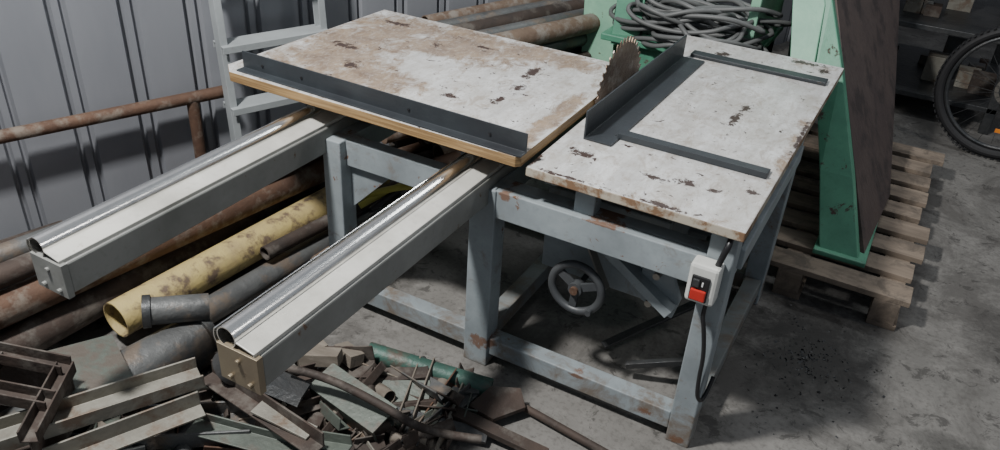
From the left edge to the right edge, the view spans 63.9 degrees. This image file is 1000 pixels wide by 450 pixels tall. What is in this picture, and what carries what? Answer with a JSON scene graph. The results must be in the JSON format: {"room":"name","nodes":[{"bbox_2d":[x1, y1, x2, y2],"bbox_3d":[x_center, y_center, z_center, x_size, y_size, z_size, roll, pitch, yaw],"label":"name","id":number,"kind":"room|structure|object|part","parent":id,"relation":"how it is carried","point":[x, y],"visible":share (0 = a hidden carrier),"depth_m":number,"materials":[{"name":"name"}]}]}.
{"room":"industrial workshop","nodes":[
{"label":"industrial workshop","id":0,"kind":"room"},
{"bbox_2d":[0,0,792,239],"bbox_3d":[-0.360,-1.854,3.102,9.642,3.400,0.029,-20,39,-33],"label":"wall","id":1,"kind":"structure","parent":0,"point":[59,58],"depth_m":3.00,"materials":[{"name":"grey metal"}]},
{"bbox_2d":[6,26,999,449],"bbox_3d":[1.048,-0.013,3.599,11.000,0.100,11.500,19,34,23],"label":"floor","id":2,"kind":"structure","parent":0,"point":[939,365],"depth_m":2.76,"materials":[{"name":"concrete"}]},
{"bbox_2d":[0,320,217,432],"bbox_3d":[-1.151,0.496,2.240,0.196,0.196,0.768,24,37,30],"label":"tube","id":3,"kind":"object","parent":2,"relation":"on","point":[175,342],"visible":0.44,"depth_m":2.36,"materials":[{"name":"grey metal"}]},
{"bbox_2d":[141,293,209,328],"bbox_3d":[-0.974,0.251,2.412,0.193,0.112,0.100,-8,33,-18],"label":"tube","id":4,"kind":"object","parent":3,"relation":"on","point":[159,310],"visible":1,"depth_m":2.38,"materials":[{"name":"grey metal"}]},
{"bbox_2d":[0,85,223,157],"bbox_3d":[-1.714,-0.098,2.847,1.572,0.518,0.053,-21,39,-34],"label":"railing","id":5,"kind":"object","parent":2,"relation":"on","point":[192,99],"visible":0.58,"depth_m":2.95,"materials":[{"name":"brown metal"}]},
{"bbox_3d":[-1.204,-0.280,3.227,0.046,0.490,0.046,19,34,23],"label":"post","id":6,"kind":"part","parent":5,"relation":"part of","materials":[{"name":"brown metal"}]},
{"bbox_2d":[0,155,402,349],"bbox_3d":[-1.309,0.083,2.737,2.676,0.360,0.847,-20,39,-33],"label":"pipes","id":7,"kind":"object","parent":2,"relation":"on","point":[290,211],"visible":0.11,"depth_m":2.73,"materials":[{"name":"metal"}]},
{"bbox_2d":[208,0,327,140],"bbox_3d":[-0.882,-0.774,3.101,0.440,1.504,0.188,-20,39,-33],"label":"step ladder","id":8,"kind":"object","parent":2,"relation":"on","point":[225,46],"visible":0.41,"depth_m":3.11,"materials":[{"name":"grey metal"}]},
{"bbox_2d":[0,334,607,449],"bbox_3d":[-0.583,0.450,2.216,1.872,0.384,0.664,-1,32,-8],"label":"pile","id":9,"kind":"object","parent":2,"relation":"on","point":[388,398],"visible":0.97,"depth_m":2.17,"materials":[{"name":"grey green painted steel"},{"name":"grey steel"},{"name":"rusty brown steel"}]},
{"bbox_3d":[-1.128,0.384,2.169,0.206,0.026,0.219,-20,38,-33],"label":"sheet plate","id":10,"kind":"part","parent":9,"relation":"part of","materials":[{"name":"grey metal"}]},
{"bbox_3d":[-0.313,0.519,2.378,0.208,0.059,0.123,3,31,-2],"label":"olive plate","id":11,"kind":"part","parent":9,"relation":"part of","materials":[{"name":"grey metal"}]},
{"bbox_3d":[-0.008,0.530,2.400,0.162,0.042,0.101,-12,35,-25],"label":"plate","id":12,"kind":"part","parent":9,"relation":"part of","materials":[{"name":"brown metal"}]},
{"bbox_3d":[0.194,0.605,2.358,0.393,0.024,0.024,23,36,29],"label":"rod","id":13,"kind":"part","parent":9,"relation":"part of","materials":[{"name":"brown metal"}]},
{"bbox_2d":[26,10,843,447],"bbox_3d":[-0.043,-0.086,2.595,1.710,0.945,2.319,19,34,23],"label":"saw","id":14,"kind":"object","parent":2,"relation":"on","point":[682,165],"visible":1,"depth_m":2.34,"materials":[{"name":"grey paint"}]},
{"bbox_3d":[-1.029,0.115,1.837,0.108,0.091,0.024,19,34,23],"label":"rail plate","id":15,"kind":"part","parent":14,"relation":"part of","materials":[{"name":"grey paint"}]},
{"bbox_3d":[-0.521,0.286,1.610,0.108,0.091,0.024,19,34,23],"label":"rail plate","id":16,"kind":"part","parent":14,"relation":"part of","materials":[{"name":"metal"}]},
{"bbox_3d":[-0.528,-0.001,2.688,0.070,0.650,0.070,19,34,23],"label":"leg","id":17,"kind":"part","parent":14,"relation":"part of","materials":[{"name":"grey paint"}]},
{"bbox_3d":[-0.050,0.155,2.483,0.085,0.650,0.070,19,34,23],"label":"leg","id":18,"kind":"part","parent":14,"relation":"part of","materials":[{"name":"grey paint"}]},
{"bbox_3d":[0.242,-0.083,2.188,0.060,0.105,0.050,19,34,23],"label":"table post","id":19,"kind":"part","parent":14,"relation":"part of","materials":[{"name":"grey metal"}]},
{"bbox_3d":[0.309,0.054,2.390,0.380,0.280,0.025,19,34,23],"label":"trunnion plate","id":20,"kind":"part","parent":14,"relation":"part of","materials":[{"name":"grey paint"}]},
{"bbox_3d":[0.392,-0.425,2.694,0.040,0.420,0.420,19,34,23],"label":"saw blade","id":21,"kind":"part","parent":14,"relation":"part of","materials":[{"name":"metal"}]},
{"bbox_3d":[0.463,0.160,2.308,0.134,0.218,0.020,19,34,23],"label":"quadrant plate","id":22,"kind":"part","parent":14,"relation":"part of","materials":[{"name":"grey paint"}]},
{"bbox_3d":[0.659,0.028,2.700,0.290,0.230,0.230,19,34,23],"label":"motor","id":23,"kind":"part","parent":14,"relation":"part of","materials":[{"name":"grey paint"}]},
{"bbox_3d":[0.556,0.317,2.200,0.070,0.735,0.070,19,34,23],"label":"leg","id":24,"kind":"part","parent":14,"relation":"part of","materials":[{"name":"grey paint"}]},
{"bbox_2d":[685,238,733,401],"bbox_3d":[0.542,0.251,2.125,0.113,0.571,0.132,19,34,23],"label":"switch","id":25,"kind":"object","parent":14,"relation":"attached to","point":[709,276],"depth_m":2.09,"materials":[{"name":"white paint"}]},
{"bbox_3d":[0.807,-0.074,2.364,0.016,0.060,0.760,19,34,23],"label":"rail","id":26,"kind":"part","parent":14,"relation":"part of","materials":[{"name":"grey metal"}]},
{"bbox_3d":[0.960,-0.040,2.830,0.070,0.735,0.070,19,34,23],"label":"leg","id":27,"kind":"part","parent":14,"relation":"part of","materials":[{"name":"grey paint"}]},
{"bbox_2d":[381,0,744,163],"bbox_3d":[0.519,-0.895,4.229,2.561,0.678,0.506,-22,40,-36],"label":"pipes","id":28,"kind":"object","parent":2,"relation":"on","point":[562,25],"visible":0.06,"depth_m":3.68,"materials":[{"name":"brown metal"}]},
{"bbox_2d":[581,0,783,69],"bbox_3d":[0.817,-0.896,3.773,0.860,1.214,0.700,19,34,23],"label":"machine","id":29,"kind":"object","parent":2,"relation":"on","point":[601,44],"visible":0.24,"depth_m":3.59,"materials":[{"name":"paint"}]},
{"bbox_3d":[0.906,-0.897,3.716,0.660,0.030,0.700,19,34,23],"label":"plate","id":30,"kind":"part","parent":29,"relation":"part of","materials":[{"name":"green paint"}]},
{"bbox_2d":[609,0,791,51],"bbox_3d":[0.822,-0.892,3.486,0.770,0.245,0.457,29,40,35],"label":"cable coil","id":31,"kind":"object","parent":29,"relation":"on","point":[667,22],"visible":0.86,"depth_m":3.35,"materials":[{"name":"grey rubber"}]},
{"bbox_3d":[1.170,-0.813,3.626,0.040,0.650,0.550,19,34,23],"label":"plate","id":32,"kind":"part","parent":29,"relation":"part of","materials":[{"name":"green paint"}]},
{"bbox_2d":[736,302,912,448],"bbox_3d":[1.154,0.537,2.606,0.680,0.005,0.760,19,34,23],"label":"debris","id":33,"kind":"object","parent":2,"relation":"on","point":[802,355],"visible":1,"depth_m":2.72,"materials":[{"name":"metal"}]},
{"bbox_2d":[748,123,944,330],"bbox_3d":[1.448,-0.099,3.557,0.839,0.134,1.460,19,34,23],"label":"wooden pallet","id":34,"kind":"object","parent":2,"relation":"on","point":[888,290],"visible":0.55,"depth_m":3.16,"materials":[{"name":"brown wood"}]},
{"bbox_2d":[788,0,899,267],"bbox_3d":[1.525,-0.872,3.535,0.772,1.215,1.887,19,34,23],"label":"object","id":35,"kind":"object","parent":34,"relation":"on","point":[860,37],"visible":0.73,"depth_m":3.17,"materials":[{"name":"paint"}]},
{"bbox_3d":[1.217,-1.027,3.212,0.131,0.650,0.555,1,31,-5],"label":"plate","id":36,"kind":"part","parent":35,"relation":"part of","materials":[{"name":"green paint"}]},
{"bbox_3d":[1.269,-0.661,3.151,0.143,1.205,1.088,-1,32,-8],"label":"leg","id":37,"kind":"part","parent":35,"relation":"part of","materials":[{"name":"green paint"}]},
{"bbox_3d":[1.601,-0.875,3.534,0.639,1.201,1.812,19,34,23],"label":"brown plate","id":38,"kind":"part","parent":35,"relation":"part of","materials":[{"name":"brown metal"}]},
{"bbox_2d":[895,0,999,134],"bbox_3d":[2.567,-1.623,4.575,1.032,1.800,0.950,19,34,23],"label":"rack","id":39,"kind":"object","parent":2,"relation":"on","point":[917,69],"visible":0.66,"depth_m":4.62,"materials":[{"name":"black metal"}]},
{"bbox_2d":[895,43,998,114],"bbox_3d":[2.519,-0.972,4.975,1.020,0.030,0.950,19,34,23],"label":"shelf","id":40,"kind":"object","parent":39,"relation":"attached to","point":[910,81],"depth_m":4.69,"materials":[{"name":"metal"}]},
{"bbox_2d":[899,0,999,43],"bbox_3d":[2.540,-1.296,4.778,1.020,0.030,0.950,19,34,23],"label":"shelf","id":41,"kind":"object","parent":39,"relation":"attached to","point":[963,22],"depth_m":4.53,"materials":[{"name":"metal"}]},
{"bbox_2d":[932,26,999,160],"bbox_3d":[3.037,-0.657,3.722,1.755,1.092,0.680,19,34,23],"label":"bicycle","id":42,"kind":"object","parent":2,"relation":"on","point":[950,65],"visible":1,"depth_m":4.19,"materials":[{"name":"black rubber"}]}
]}

